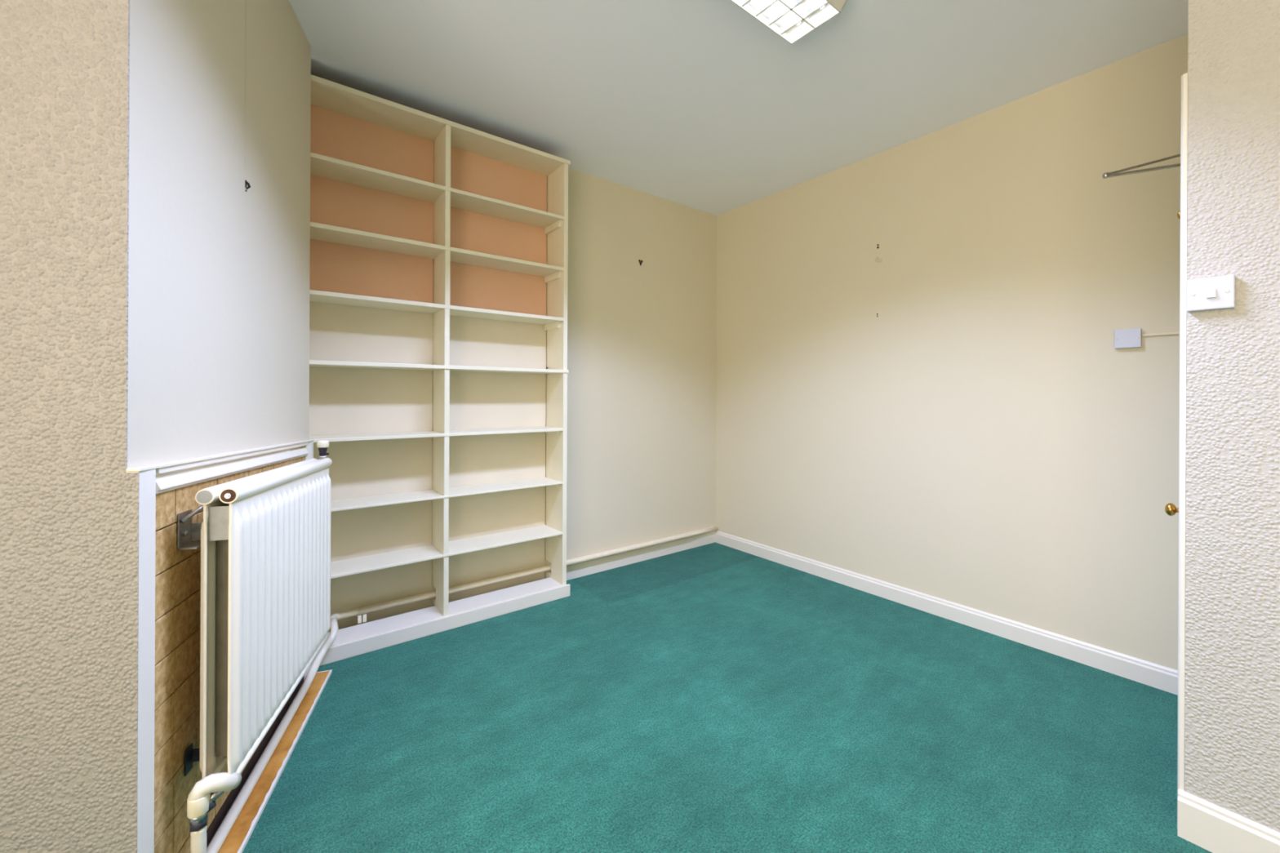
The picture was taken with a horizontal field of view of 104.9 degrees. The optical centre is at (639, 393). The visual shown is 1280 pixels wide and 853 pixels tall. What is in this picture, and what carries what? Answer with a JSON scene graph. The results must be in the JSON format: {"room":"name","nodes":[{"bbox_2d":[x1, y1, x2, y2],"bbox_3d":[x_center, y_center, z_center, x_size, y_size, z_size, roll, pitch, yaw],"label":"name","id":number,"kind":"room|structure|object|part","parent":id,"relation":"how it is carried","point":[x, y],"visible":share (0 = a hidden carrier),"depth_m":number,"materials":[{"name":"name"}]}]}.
{"room":"empty office room","nodes":[
{"label":"empty office room","id":0,"kind":"room"},
{"bbox_2d":[0,0,129,852],"bbox_3d":[-1.566,-0.138,0.828,1.100,2.700,0.004,0,0,-19],"label":"wall","id":1,"kind":"structure","parent":0,"point":[64,64],"depth_m":0.97,"materials":[{"name":"beige paint"}]},
{"bbox_2d":[127,0,311,468],"bbox_3d":[-1.278,-0.136,1.541,0.100,2.700,1.164,0,0,-19],"label":"wall","id":2,"kind":"structure","parent":0,"point":[219,271],"depth_m":1.35,"materials":[{"name":"white paint"}]},
{"bbox_2d":[122,439,314,852],"bbox_3d":[-1.222,0.683,1.552,0.025,1.062,1.158,0,0,-19],"label":"fireplace surround","id":3,"kind":"object","parent":2,"relation":"attached to","point":[162,600],"visible":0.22,"depth_m":1.11,"materials":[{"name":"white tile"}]},
{"bbox_2d":[177,440,332,852],"bbox_3d":[-1.137,0.692,1.517,0.135,1.022,0.902,0,0,-19],"label":"radiator","id":4,"kind":"object","parent":3,"relation":"attached to","point":[264,537],"visible":1,"depth_m":1.25,"materials":[{"name":"white metal"}]},
{"bbox_3d":[-1.139,0.603,1.517,0.018,0.701,0.810,0,0,-19],"label":"panel","id":5,"kind":"part","parent":4,"relation":"part of","materials":[{"name":"white metal"}]},
{"bbox_3d":[-0.986,0.303,1.152,0.046,0.079,0.003,0,0,-19],"label":"plate","id":6,"kind":"part","parent":4,"relation":"part of","materials":[{"name":"white metal"}]},
{"bbox_3d":[-1.136,0.926,1.519,0.021,0.052,0.811,0,0,-19],"label":"rail","id":7,"kind":"part","parent":4,"relation":"part of","materials":[{"name":"metal"}]},
{"bbox_3d":[-1.083,0.603,1.536,0.018,0.701,0.810,0,0,-19],"label":"panel","id":8,"kind":"part","parent":4,"relation":"part of","materials":[{"name":"white metal"}]},
{"bbox_3d":[-1.091,0.926,1.534,0.021,0.052,0.811,0,0,-19],"label":"rail","id":9,"kind":"part","parent":4,"relation":"part of","materials":[{"name":"white metal"}]},
{"bbox_2d":[244,0,246,170],"bbox_3d":[-1.210,-1.085,1.511,0.001,0.799,0.004,0,0,-19],"label":"cable","id":10,"kind":"object","parent":2,"relation":"attached to","point":[246,0],"visible":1,"depth_m":1.51,"materials":[{"name":"white plastic"}]},
{"bbox_2d":[244,179,250,191],"bbox_3d":[-1.210,-0.641,1.519,0.008,0.034,0.015,0,0,39],"label":"hook","id":11,"kind":"object","parent":2,"relation":"attached to","point":[246,181],"visible":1,"depth_m":1.52,"materials":[{"name":"brown"}]},
{"bbox_2d":[431,142,716,606],"bbox_3d":[-1.168,-0.136,2.772,4.750,2.700,0.120,0,0,-38],"label":"wall","id":12,"kind":"structure","parent":0,"point":[642,340],"depth_m":3.58,"materials":[{"name":"beige paint"}]},
{"bbox_2d":[330,526,717,623],"bbox_3d":[-0.445,1.090,3.206,2.723,0.111,0.158,0,0,-41],"label":"pipe","id":13,"kind":"object","parent":12,"relation":"attached to","point":[362,611],"visible":0.87,"depth_m":2.88,"materials":[{"name":"beige plastic"}]},
{"bbox_2d":[566,526,715,580],"bbox_3d":[0.029,1.157,3.612,1.482,0.126,0.016,0,0,-38],"label":"baseboard","id":14,"kind":"structure","parent":12,"relation":"attached to","point":[580,570],"depth_m":3.56,"materials":[{"name":"beige paint"}]},
{"bbox_2d":[242,542,1212,852],"bbox_3d":[0.499,1.253,0.596,4.750,0.060,5.670,0,0,-38],"label":"floor","id":15,"kind":"structure","parent":0,"point":[715,697],"depth_m":1.76,"materials":[{"name":"teal carpet"}]},
{"bbox_2d":[217,669,332,852],"bbox_3d":[-1.133,1.209,1.447,0.068,0.011,1.460,0,0,-19],"label":"board","id":16,"kind":"object","parent":15,"relation":"on","point":[237,837],"visible":0.98,"depth_m":1.56,"materials":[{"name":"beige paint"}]},
{"bbox_2d":[206,617,337,852],"bbox_3d":[-1.181,1.115,1.508,0.068,0.169,1.609,0,0,-17],"label":"pipe","id":17,"kind":"object","parent":16,"relation":"on","point":[214,846],"visible":0.95,"depth_m":1.60,"materials":[{"name":"white metal"}]},
{"bbox_2d":[308,74,570,666],"bbox_3d":[-1.053,-0.099,2.628,1.427,2.628,0.244,0,0,-38],"label":"bookcase","id":18,"kind":"object","parent":15,"relation":"on","point":[393,248],"visible":0.72,"depth_m":2.64,"materials":[{"name":"beige paint"}]},
{"bbox_3d":[-1.407,0.537,2.506,0.664,1.352,0.008,0,0,-38],"label":"panel","id":19,"kind":"part","parent":18,"relation":"part of","materials":[{"name":"white wood"}]},
{"bbox_3d":[-1.403,-0.296,2.506,0.664,0.308,0.008,0,0,-38],"label":"panel","id":20,"kind":"part","parent":18,"relation":"part of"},
{"bbox_3d":[-1.402,-0.601,2.506,0.664,0.300,0.008,0,0,-38],"label":"panel","id":21,"kind":"part","parent":18,"relation":"part of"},
{"bbox_3d":[-1.400,-0.906,2.506,0.664,0.306,0.008,0,0,-38],"label":"panel","id":22,"kind":"part","parent":18,"relation":"part of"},
{"bbox_3d":[-1.399,-1.228,2.506,0.664,0.337,0.008,0,0,-38],"label":"panel","id":23,"kind":"part","parent":18,"relation":"part of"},
{"bbox_3d":[-1.062,0.211,2.624,1.353,0.016,0.221,0,0,-38],"label":"shelf","id":24,"kind":"part","parent":18,"relation":"part of","materials":[{"name":"beige paint"}]},
{"bbox_3d":[-1.060,-0.450,2.625,1.353,0.020,0.219,0,0,-38],"label":"shelf","id":25,"kind":"part","parent":18,"relation":"part of","materials":[{"name":"beige paint"}]},
{"bbox_3d":[-1.058,-0.751,2.625,1.353,0.020,0.219,0,0,-38],"label":"shelf","id":26,"kind":"part","parent":18,"relation":"part of","materials":[{"name":"beige paint"}]},
{"bbox_3d":[-1.057,-1.059,2.625,1.353,0.019,0.219,0,0,-38],"label":"shelf","id":27,"kind":"part","parent":18,"relation":"part of","materials":[{"name":"beige paint"}]},
{"bbox_3d":[-1.066,0.833,2.624,1.353,0.012,0.221,0,0,-38],"label":"shelf","id":28,"kind":"part","parent":18,"relation":"part of","materials":[{"name":"beige paint"}]},
{"bbox_3d":[-1.064,0.530,2.624,1.353,0.011,0.221,0,0,-38],"label":"shelf","id":29,"kind":"part","parent":18,"relation":"part of","materials":[{"name":"beige paint"}]},
{"bbox_3d":[-0.863,0.540,2.925,0.656,1.352,0.008,0,0,-38],"label":"panel","id":30,"kind":"part","parent":18,"relation":"part of","materials":[{"name":"white wood"}]},
{"bbox_3d":[-0.858,-0.293,2.925,0.656,0.308,0.008,0,0,-38],"label":"panel","id":31,"kind":"part","parent":18,"relation":"part of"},
{"bbox_3d":[-0.857,-0.598,2.925,0.656,0.300,0.008,0,0,-38],"label":"panel","id":32,"kind":"part","parent":18,"relation":"part of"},
{"bbox_3d":[-0.855,-0.903,2.925,0.656,0.306,0.008,0,0,-38],"label":"panel","id":33,"kind":"part","parent":18,"relation":"part of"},
{"bbox_3d":[-0.854,-1.226,2.925,0.656,0.337,0.008,0,0,-38],"label":"panel","id":34,"kind":"part","parent":18,"relation":"part of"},
{"bbox_2d":[288,0,1188,215],"bbox_3d":[0.513,-1.507,0.596,4.750,0.060,5.670,0,0,-38],"label":"ceiling","id":35,"kind":"structure","parent":0,"point":[699,104],"depth_m":2.24,"materials":[{"name":"white paint"}]},
{"bbox_2d":[730,0,846,44],"bbox_3d":[0.193,-1.439,1.517,1.246,0.080,0.295,0,0,-38],"label":"strip light","id":36,"kind":"object","parent":35,"relation":"attached to","point":[792,12],"visible":1,"depth_m":1.85,"materials":[{"name":"beige plastic"}]},
{"bbox_3d":[0.431,-1.411,1.700,0.008,0.022,0.201,0,0,-38],"label":"louvre blade","id":37,"kind":"part","parent":36,"relation":"part of","materials":[{"name":"white plastic"}]},
{"bbox_3d":[0.490,-1.411,1.746,0.008,0.022,0.201,0,0,-38],"label":"louvre blade","id":38,"kind":"part","parent":36,"relation":"part of","materials":[{"name":"white plastic"}]},
{"bbox_3d":[0.550,-1.410,1.792,0.008,0.022,0.201,0,0,-38],"label":"louvre blade","id":39,"kind":"part","parent":36,"relation":"part of","materials":[{"name":"white plastic"}]},
{"bbox_3d":[0.609,-1.410,1.838,0.008,0.022,0.201,0,0,-38],"label":"louvre blade","id":40,"kind":"part","parent":36,"relation":"part of","materials":[{"name":"white plastic"}]},
{"bbox_2d":[715,34,1187,670],"bbox_3d":[1.564,-0.122,2.969,0.120,2.700,2.900,0,0,-38],"label":"wall","id":41,"kind":"structure","parent":0,"point":[983,441],"depth_m":2.57,"materials":[{"name":"beige paint"}]},
{"bbox_2d":[875,256,882,262],"bbox_3d":[1.459,-0.823,3.010,0.001,0.039,0.046,0,0,-38],"label":"wall mark","id":42,"kind":"structure","parent":41,"relation":"attached to","point":[877,260],"depth_m":3.01,"materials":[{"name":"beige paint"}]},
{"bbox_2d":[715,530,1177,695],"bbox_3d":[1.441,1.180,3.006,0.018,0.094,2.700,0,0,-38],"label":"baseboard","id":43,"kind":"structure","parent":41,"relation":"attached to","point":[1148,673],"depth_m":2.55,"materials":[{"name":"beige paint"}]},
{"bbox_2d":[1114,328,1141,348],"bbox_3d":[2.114,-0.240,2.134,0.026,0.082,0.084,0,0,-38],"label":"blank plate","id":44,"kind":"object","parent":41,"relation":"attached to","point":[1123,338],"visible":1,"depth_m":2.13,"materials":[{"name":"grey plastic"}]},
{"bbox_2d":[1142,332,1179,336],"bbox_3d":[2.204,-0.250,2.032,0.009,0.009,0.186,0,0,-38],"label":"cable","id":45,"kind":"object","parent":41,"relation":"attached to","point":[1167,333],"visible":0.56,"depth_m":2.06,"materials":[{"name":"beige plastic"}]},
{"bbox_2d":[1184,0,1279,832],"bbox_3d":[2.406,-0.118,0.342,0.150,2.700,2.709,0,0,-38],"label":"wall","id":46,"kind":"structure","parent":0,"point":[1232,682],"depth_m":1.30,"materials":[{"name":"paint"}]},
{"bbox_2d":[1186,274,1235,311],"bbox_3d":[1.535,-0.270,1.326,0.030,0.087,0.086,0,0,-38],"label":"light switch","id":47,"kind":"object","parent":46,"relation":"attached to","point":[1218,292],"visible":1,"depth_m":1.32,"materials":[{"name":"white plastic"}]},
{"bbox_2d":[1177,789,1279,852],"bbox_3d":[2.328,1.171,0.297,0.018,0.122,2.715,0,0,-38],"label":"baseboard","id":48,"kind":"structure","parent":46,"relation":"attached to","point":[1215,828],"depth_m":1.31,"materials":[{"name":"beige paint"}]},
{"bbox_3d":[2.029,-0.120,1.611,0.800,2.700,0.180,0,0,-38],"label":"doorway","id":49,"kind":"structure","parent":0,"visible":0},
{"bbox_2d":[1102,72,1187,820],"bbox_3d":[1.814,0.146,1.741,0.920,2.167,0.283,0,0,-38],"label":"door","id":50,"kind":"structure","parent":49,"relation":"attached to","point":[1171,509],"depth_m":1.38,"materials":[{"name":"white gloss paint"},{"name":"brass"}]},
{"bbox_3d":[1.953,-0.879,1.873,0.312,0.117,0.238,0,0,-38],"label":"closer arm","id":51,"kind":"part","parent":50,"relation":"part of","materials":[{"name":"metal"}]},
{"bbox_3d":[1.917,-0.841,1.842,0.301,0.038,0.016,0,0,11],"label":"closer arm","id":52,"kind":"part","parent":50,"relation":"part of","materials":[{"name":"metal"}]},
{"bbox_3d":[1.587,0.344,1.457,0.044,0.044,0.047,0,0,-38],"label":"knob","id":53,"kind":"part","parent":50,"relation":"part of","materials":[{"name":"gold metal"}]},
{"bbox_3d":[1.539,0.167,1.395,0.062,2.122,0.014,0,0,-38],"label":"architrave","id":54,"kind":"part","parent":50,"relation":"part of","materials":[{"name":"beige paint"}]}
]}

